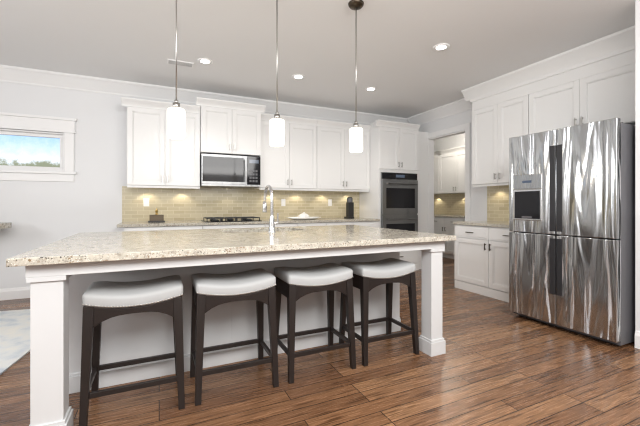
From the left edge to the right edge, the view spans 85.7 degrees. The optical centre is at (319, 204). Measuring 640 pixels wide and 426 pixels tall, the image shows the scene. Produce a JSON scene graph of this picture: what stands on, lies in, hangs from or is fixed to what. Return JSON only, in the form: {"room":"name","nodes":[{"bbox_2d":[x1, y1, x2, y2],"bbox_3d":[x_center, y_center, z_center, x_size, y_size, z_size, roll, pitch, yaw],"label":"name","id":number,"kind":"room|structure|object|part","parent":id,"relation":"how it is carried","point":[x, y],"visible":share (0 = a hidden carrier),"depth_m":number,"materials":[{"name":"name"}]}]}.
{"room":"kitchen","nodes":[
{"label":"kitchen","id":0,"kind":"room"},
{"bbox_2d":[0,82,367,288],"bbox_3d":[-1.954,-0.242,5.019,8.200,2.755,0.150,0,0,-25],"label":"wall","id":1,"kind":"structure","parent":0,"point":[37,214],"depth_m":4.38,"materials":[{"name":"white paint"}]},
{"bbox_2d":[0,222,11,228],"bbox_3d":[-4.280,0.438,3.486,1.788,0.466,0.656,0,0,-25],"label":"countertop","id":2,"kind":"structure","parent":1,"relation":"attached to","point":[4,225],"depth_m":3.79,"materials":[{"name":"stone"}]},
{"bbox_2d":[0,287,29,300],"bbox_3d":[-4.076,1.067,3.938,3.140,0.135,0.015,0,0,-25],"label":"baseboard","id":3,"kind":"structure","parent":1,"relation":"attached to","point":[14,293],"depth_m":4.13,"materials":[{"name":"white paint"}]},
{"bbox_2d":[0,112,76,181],"bbox_3d":[-3.942,-0.685,4.065,1.810,0.800,0.200,0,0,-25],"label":"window","id":4,"kind":"structure","parent":1,"relation":"in","point":[35,125],"depth_m":4.25,"materials":[{"name":"white paint"}]},
{"bbox_2d":[125,97,200,188],"bbox_3d":[-2.102,-0.788,4.672,0.874,1.087,0.348,0,0,-25],"label":"upper cabinet","id":5,"kind":"object","parent":1,"relation":"attached to","point":[154,160],"depth_m":4.49,"materials":[{"name":"white paint"}]},
{"bbox_2d":[0,64,408,123],"bbox_3d":[-1.883,-1.537,4.900,7.929,0.164,0.124,0,0,-25],"label":"crown molding","id":6,"kind":"structure","parent":1,"relation":"attached to","point":[28,76],"depth_m":4.71,"materials":[{"name":"white paint"}]},
{"bbox_2d":[197,98,260,156],"bbox_3d":[-1.315,-1.066,5.000,0.823,0.722,0.418,0,0,-25],"label":"upper cabinet","id":7,"kind":"object","parent":1,"relation":"attached to","point":[227,127],"depth_m":4.80,"materials":[{"name":"white paint"}]},
{"bbox_2d":[200,154,259,187],"bbox_3d":[-1.304,-0.470,4.976,0.811,0.435,0.472,0,0,-25],"label":"microwave","id":8,"kind":"object","parent":7,"relation":"attached to","point":[226,171],"visible":1,"depth_m":4.79,"materials":[{"name":"silver metal"}]},
{"bbox_2d":[122,186,358,221],"bbox_3d":[-0.972,-0.235,5.390,3.694,0.939,0.008,0,0,-25],"label":"tile backsplash","id":9,"kind":"structure","parent":1,"relation":"attached to","point":[176,204],"depth_m":5.18,"materials":[{"name":"beige tile"}]},
{"bbox_2d":[143,198,148,205],"bbox_3d":[-2.380,-0.030,4.724,0.070,0.114,0.009,0,0,-25],"label":"electrical outlet plate","id":10,"kind":"object","parent":9,"relation":"attached to","point":[145,201],"depth_m":4.72,"materials":[{"name":"white plastic"}]},
{"bbox_2d":[254,113,320,188],"bbox_3d":[-0.509,-0.788,5.415,0.980,1.087,0.348,0,0,-25],"label":"upper cabinet","id":11,"kind":"object","parent":1,"relation":"attached to","point":[313,155],"depth_m":5.28,"materials":[{"name":"white paint"}]},
{"bbox_2d":[321,121,370,191],"bbox_3d":[0.298,-0.788,5.791,1.049,1.087,0.348,0,0,-25],"label":"upper cabinet","id":12,"kind":"object","parent":1,"relation":"attached to","point":[342,169],"depth_m":5.63,"materials":[{"name":"white paint"}]},
{"bbox_2d":[0,0,635,117],"bbox_3d":[0.291,-1.670,2.453,10.200,0.100,10.600,0,0,-25],"label":"ceiling","id":13,"kind":"structure","parent":0,"point":[405,69],"depth_m":3.45,"materials":[{"name":"white paint"}]},
{"bbox_2d":[167,0,185,139],"bbox_3d":[-0.924,-1.022,2.217,0.128,1.194,0.128,0,0,-25],"label":"pendant light","id":14,"kind":"object","parent":13,"relation":"hanging from","point":[176,121],"visible":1,"depth_m":2.18,"materials":[{"name":"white glass"}]},
{"bbox_2d":[167,59,193,66],"bbox_3d":[-1.597,-1.614,3.945,0.280,0.010,0.120,0,0,-25],"label":"ceiling vent","id":15,"kind":"object","parent":13,"relation":"in","point":[181,63],"visible":0.96,"depth_m":3.94,"materials":[{"name":"white plastic"}]},
{"bbox_2d":[197,58,212,64],"bbox_3d":[-1.298,-1.614,3.896,0.170,0.012,0.170,0,0,-25],"label":"recessed light","id":16,"kind":"object","parent":13,"relation":"in","point":[205,61],"visible":0.96,"depth_m":3.89,"materials":[{"name":"white plastic"}]},
{"bbox_2d":[269,0,284,146],"bbox_3d":[-0.312,-1.022,2.503,0.128,1.194,0.128,0,0,-25],"label":"pendant light","id":17,"kind":"object","parent":13,"relation":"hanging from","point":[276,131],"visible":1,"depth_m":2.48,"materials":[{"name":"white glass"}]},
{"bbox_2d":[292,74,304,79],"bbox_3d":[-0.274,-1.614,4.374,0.170,0.012,0.170,0,0,-25],"label":"recessed light","id":18,"kind":"object","parent":13,"relation":"in","point":[298,77],"visible":1,"depth_m":4.36,"materials":[{"name":"white plastic"}]},
{"bbox_2d":[348,0,363,152],"bbox_3d":[0.291,-1.022,2.784,0.128,1.194,0.128,0,0,-25],"label":"pendant light","id":19,"kind":"object","parent":13,"relation":"hanging from","point":[355,138],"visible":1,"depth_m":2.76,"materials":[{"name":"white glass"}]},
{"bbox_2d":[365,87,376,91],"bbox_3d":[0.714,-1.614,4.835,0.170,0.012,0.170,0,0,-25],"label":"recessed light","id":20,"kind":"object","parent":13,"relation":"in","point":[369,89],"visible":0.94,"depth_m":4.83,"materials":[{"name":"white plastic"}]},
{"bbox_2d":[432,43,449,51],"bbox_3d":[1.247,-1.614,3.550,0.170,0.012,0.170,0,0,-25],"label":"recessed light","id":21,"kind":"object","parent":13,"relation":"in","point":[442,47],"visible":0.96,"depth_m":3.54,"materials":[{"name":"white plastic"}]},
{"bbox_2d":[0,257,639,425],"bbox_3d":[0.291,1.185,2.453,10.200,0.100,10.600,0,0,-25],"label":"floor","id":22,"kind":"structure","parent":0,"point":[499,363],"depth_m":2.15,"materials":[{"name":"brown wood"}]},
{"bbox_2d":[0,309,29,374],"bbox_3d":[-3.369,1.129,2.686,2.150,0.012,1.800,0,0,-17],"label":"rug","id":23,"kind":"object","parent":22,"relation":"on","point":[14,336],"depth_m":2.93,"materials":[{"name":"white fabric"}]},
{"bbox_2d":[79,275,184,425],"bbox_3d":[-1.054,0.790,1.986,0.492,0.690,0.382,0,0,-25],"label":"stool","id":24,"kind":"object","parent":22,"relation":"on","point":[102,301],"visible":1,"depth_m":1.87,"materials":[{"name":"black wood"}]},
{"bbox_3d":[-1.054,0.497,1.986,0.480,0.105,0.330,0,0,-25],"label":"seat","id":25,"kind":"part","parent":24,"relation":"part of","materials":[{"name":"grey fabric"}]},
{"bbox_2d":[124,225,203,230],"bbox_3d":[-2.048,0.704,4.543,0.887,0.864,0.628,0,0,-25],"label":"base cabinet","id":26,"kind":"object","parent":22,"relation":"on","point":[163,227],"depth_m":4.26,"materials":[{"name":"white paint"}]},
{"bbox_2d":[117,218,379,227],"bbox_3d":[-0.837,0.253,5.100,3.694,0.036,0.642,0,0,-25],"label":"countertop","id":27,"kind":"structure","parent":26,"relation":"on","point":[180,223],"depth_m":4.66,"materials":[{"name":"stone"}]},
{"bbox_2d":[148,208,164,221],"bbox_3d":[-2.157,0.142,4.555,0.200,0.184,0.080,0,0,-25],"label":"decorative plaque","id":28,"kind":"object","parent":27,"relation":"on","point":[156,218],"visible":1,"depth_m":4.54,"materials":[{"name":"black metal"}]},
{"bbox_2d":[201,216,261,221],"bbox_3d":[-1.260,0.207,4.885,0.755,0.054,0.500,0,0,-25],"label":"cooktop","id":29,"kind":"object","parent":27,"relation":"in","point":[229,219],"visible":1,"depth_m":4.76,"materials":[{"name":"black glass"}]},
{"bbox_2d":[286,212,320,219],"bbox_3d":[-0.252,0.177,5.367,0.550,0.114,0.300,0,0,-25],"label":"serving tray","id":30,"kind":"object","parent":27,"relation":"on","point":[303,216],"visible":0.98,"depth_m":5.28,"materials":[{"name":"white ceramic"}]},
{"bbox_2d":[344,197,353,218],"bbox_3d":[0.489,0.057,5.778,0.120,0.354,0.140,0,0,-25],"label":"coffee grinder","id":31,"kind":"object","parent":27,"relation":"on","point":[349,208],"visible":1,"depth_m":5.72,"materials":[{"name":"black metal"}]},
{"bbox_2d":[190,268,278,405],"bbox_3d":[-0.559,0.790,2.216,0.492,0.690,0.382,0,0,-25],"label":"stool","id":32,"kind":"object","parent":22,"relation":"on","point":[211,291],"visible":1,"depth_m":2.13,"materials":[{"name":"black wood"}]},
{"bbox_3d":[-0.559,0.497,2.216,0.480,0.105,0.330,0,0,-25],"label":"seat","id":33,"kind":"part","parent":32,"relation":"part of","materials":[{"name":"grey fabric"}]},
{"bbox_2d":[25,241,445,425],"bbox_3d":[-0.496,0.704,2.750,2.527,0.863,1.456,0,0,-25],"label":"kitchen island","id":34,"kind":"object","parent":22,"relation":"on","point":[57,291],"visible":0.48,"depth_m":2.25,"materials":[{"name":"grey paint"}]},
{"bbox_2d":[6,225,455,266],"bbox_3d":[-0.487,0.253,2.736,2.630,0.036,1.530,0,0,-25],"label":"island countertop","id":35,"kind":"structure","parent":34,"relation":"on","point":[100,246],"depth_m":2.19,"materials":[{"name":"stone"}]},
{"bbox_2d":[262,185,278,231],"bbox_3d":[-0.443,0.031,3.039,0.090,0.406,0.276,0,0,-25],"label":"faucet","id":36,"kind":"object","parent":35,"relation":"on","point":[272,223],"visible":1,"depth_m":2.93,"materials":[{"name":"silver metal"}]},
{"bbox_2d":[204,224,268,228],"bbox_3d":[-1.271,0.704,4.906,0.953,0.864,0.628,0,0,-25],"label":"base cabinet","id":37,"kind":"object","parent":22,"relation":"on","point":[244,225],"depth_m":4.63,"materials":[{"name":"white paint"}]},
{"bbox_2d":[275,222,331,226],"bbox_3d":[-0.436,0.704,5.295,1.014,0.864,0.628,0,0,-25],"label":"base cabinet","id":38,"kind":"object","parent":22,"relation":"on","point":[325,223],"depth_m":5.05,"materials":[{"name":"white paint"}]},
{"bbox_2d":[274,263,355,383],"bbox_3d":[-0.051,0.790,2.453,0.492,0.690,0.382,0,0,-25],"label":"stool","id":39,"kind":"object","parent":22,"relation":"on","point":[294,285],"visible":0.94,"depth_m":2.36,"materials":[{"name":"black wood"}]},
{"bbox_3d":[-0.051,0.497,2.453,0.480,0.105,0.330,0,0,-25],"label":"seat","id":40,"kind":"part","parent":39,"relation":"part of","materials":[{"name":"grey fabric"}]},
{"bbox_2d":[332,221,378,226],"bbox_3d":[0.373,0.704,5.672,1.014,0.864,0.628,0,0,-25],"label":"base cabinet","id":41,"kind":"object","parent":22,"relation":"on","point":[371,223],"depth_m":5.46,"materials":[{"name":"white paint"}]},
{"bbox_2d":[339,258,418,366],"bbox_3d":[0.452,0.790,2.688,0.492,0.690,0.382,0,0,-25],"label":"stool","id":42,"kind":"object","parent":22,"relation":"on","point":[367,277],"visible":0.92,"depth_m":2.60,"materials":[{"name":"black wood"}]},
{"bbox_3d":[0.452,0.497,2.688,0.480,0.105,0.330,0,0,-25],"label":"seat","id":43,"kind":"part","parent":42,"relation":"part of","materials":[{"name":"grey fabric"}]},
{"bbox_2d":[359,119,427,269],"bbox_3d":[1.305,-0.117,6.091,1.140,2.505,0.657,0,0,-25],"label":"tall cabinet","id":44,"kind":"object","parent":22,"relation":"on","point":[398,147],"visible":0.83,"depth_m":5.84,"materials":[{"name":"white paint"}]},
{"bbox_2d":[381,172,417,231],"bbox_3d":[1.353,0.113,5.753,0.741,1.285,0.111,0,0,-25],"label":"wall oven","id":45,"kind":"object","parent":44,"relation":"in","point":[399,201],"visible":0.85,"depth_m":5.75,"materials":[{"name":"silver metal"}]},
{"bbox_2d":[434,217,464,258],"bbox_3d":[2.904,0.704,7.456,0.628,0.864,1.061,0,0,-25],"label":"base cabinet","id":46,"kind":"object","parent":22,"relation":"on","point":[444,225],"visible":0.23,"depth_m":7.19,"materials":[{"name":"white paint"}]},
{"bbox_2d":[434,214,464,217],"bbox_3d":[2.699,0.253,7.879,0.642,0.036,2.040,0,0,-25],"label":"countertop","id":47,"kind":"structure","parent":46,"relation":"on","point":[450,216],"depth_m":7.32,"materials":[{"name":"stone"}]},
{"bbox_2d":[454,224,513,301],"bbox_3d":[2.353,0.704,4.363,0.700,0.863,1.080,0,0,-25],"label":"base cabinet","id":48,"kind":"object","parent":22,"relation":"on","point":[481,260],"visible":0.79,"depth_m":4.31,"materials":[{"name":"white paint"}]},
{"bbox_2d":[453,221,508,227],"bbox_3d":[2.357,0.253,4.376,0.682,0.036,1.100,0,0,-25],"label":"countertop","id":49,"kind":"structure","parent":48,"relation":"on","point":[503,224],"depth_m":4.44,"materials":[{"name":"stone"}]},
{"bbox_2d":[509,118,634,345],"bbox_3d":[2.507,0.229,3.281,0.882,1.812,0.917,0,0,-25],"label":"fridge","id":50,"kind":"object","parent":22,"relation":"on","point":[572,227],"visible":1,"depth_m":2.94,"materials":[{"name":"grey metal"}]},
{"bbox_2d":[434,133,464,214],"bbox_3d":[3.406,-0.242,7.271,0.120,2.755,4.300,0,0,-25],"label":"wall","id":51,"kind":"structure","parent":0,"point":[455,141],"depth_m":7.98,"materials":[{"name":"white paint"}]},
{"bbox_2d":[434,193,464,214],"bbox_3d":[2.989,-0.005,8.014,0.008,0.478,2.040,0,0,-25],"label":"tile backsplash","id":52,"kind":"structure","parent":51,"relation":"attached to","point":[451,204],"depth_m":7.99,"materials":[{"name":"beige tile"}]},
{"bbox_2d":[434,146,464,193],"bbox_3d":[3.041,-0.728,7.494,0.349,0.966,1.014,0,0,-25],"label":"upper cabinet","id":53,"kind":"object","parent":51,"relation":"attached to","point":[449,171],"depth_m":7.54,"materials":[{"name":"white paint"}]},
{"bbox_2d":[419,109,506,221],"bbox_3d":[3.524,-0.242,2.830,0.120,2.755,8.450,0,0,-25],"label":"wall","id":54,"kind":"structure","parent":0,"point":[478,203],"depth_m":5.29,"materials":[{"name":"white paint"}]},
{"bbox_2d":[407,98,471,124],"bbox_3d":[3.409,-1.537,2.787,0.124,0.164,8.170,0,0,-25],"label":"crown molding","id":55,"kind":"structure","parent":54,"relation":"attached to","point":[452,108],"depth_m":5.74,"materials":[{"name":"white paint"}]},
{"bbox_2d":[428,123,469,232],"bbox_3d":[2.150,-0.060,5.777,0.160,2.390,1.015,0,0,-25],"label":"door frame","id":56,"kind":"structure","parent":54,"relation":"attached to","point":[451,131],"depth_m":5.80,"materials":[{"name":"white paint"}]},
{"bbox_2d":[469,69,520,184],"bbox_3d":[2.462,-0.946,4.546,0.348,1.343,0.821,0,0,-25],"label":"upper cabinet","id":57,"kind":"object","parent":54,"relation":"attached to","point":[496,105],"depth_m":4.51,"materials":[{"name":"white paint"}]},
{"bbox_2d":[487,185,508,221],"bbox_3d":[2.665,-0.020,4.520,0.008,0.508,1.100,0,0,-25],"label":"tile backsplash","id":58,"kind":"structure","parent":54,"relation":"attached to","point":[497,203],"depth_m":4.85,"materials":[{"name":"beige tile"}]},
{"bbox_2d":[521,25,634,135],"bbox_3d":[2.884,-0.946,3.640,0.348,1.343,1.301,0,0,-25],"label":"upper cabinet","id":59,"kind":"object","parent":54,"relation":"attached to","point":[592,81],"depth_m":3.57,"materials":[{"name":"white paint"}]},
{"bbox_2d":[635,0,639,330],"bbox_3d":[2.948,-0.242,2.856,0.898,2.755,0.165,0,0,-25],"label":"wall","id":60,"kind":"structure","parent":0,"point":[637,165],"depth_m":2.73,"materials":[{"name":"white paint"}]},
{"bbox_2d":[635,330,639,348],"bbox_3d":[2.534,1.067,2.663,0.015,0.135,0.161,0,0,-25],"label":"baseboard","id":61,"kind":"structure","parent":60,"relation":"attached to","point":[637,339],"depth_m":2.72,"materials":[{"name":"white paint"}]}
]}

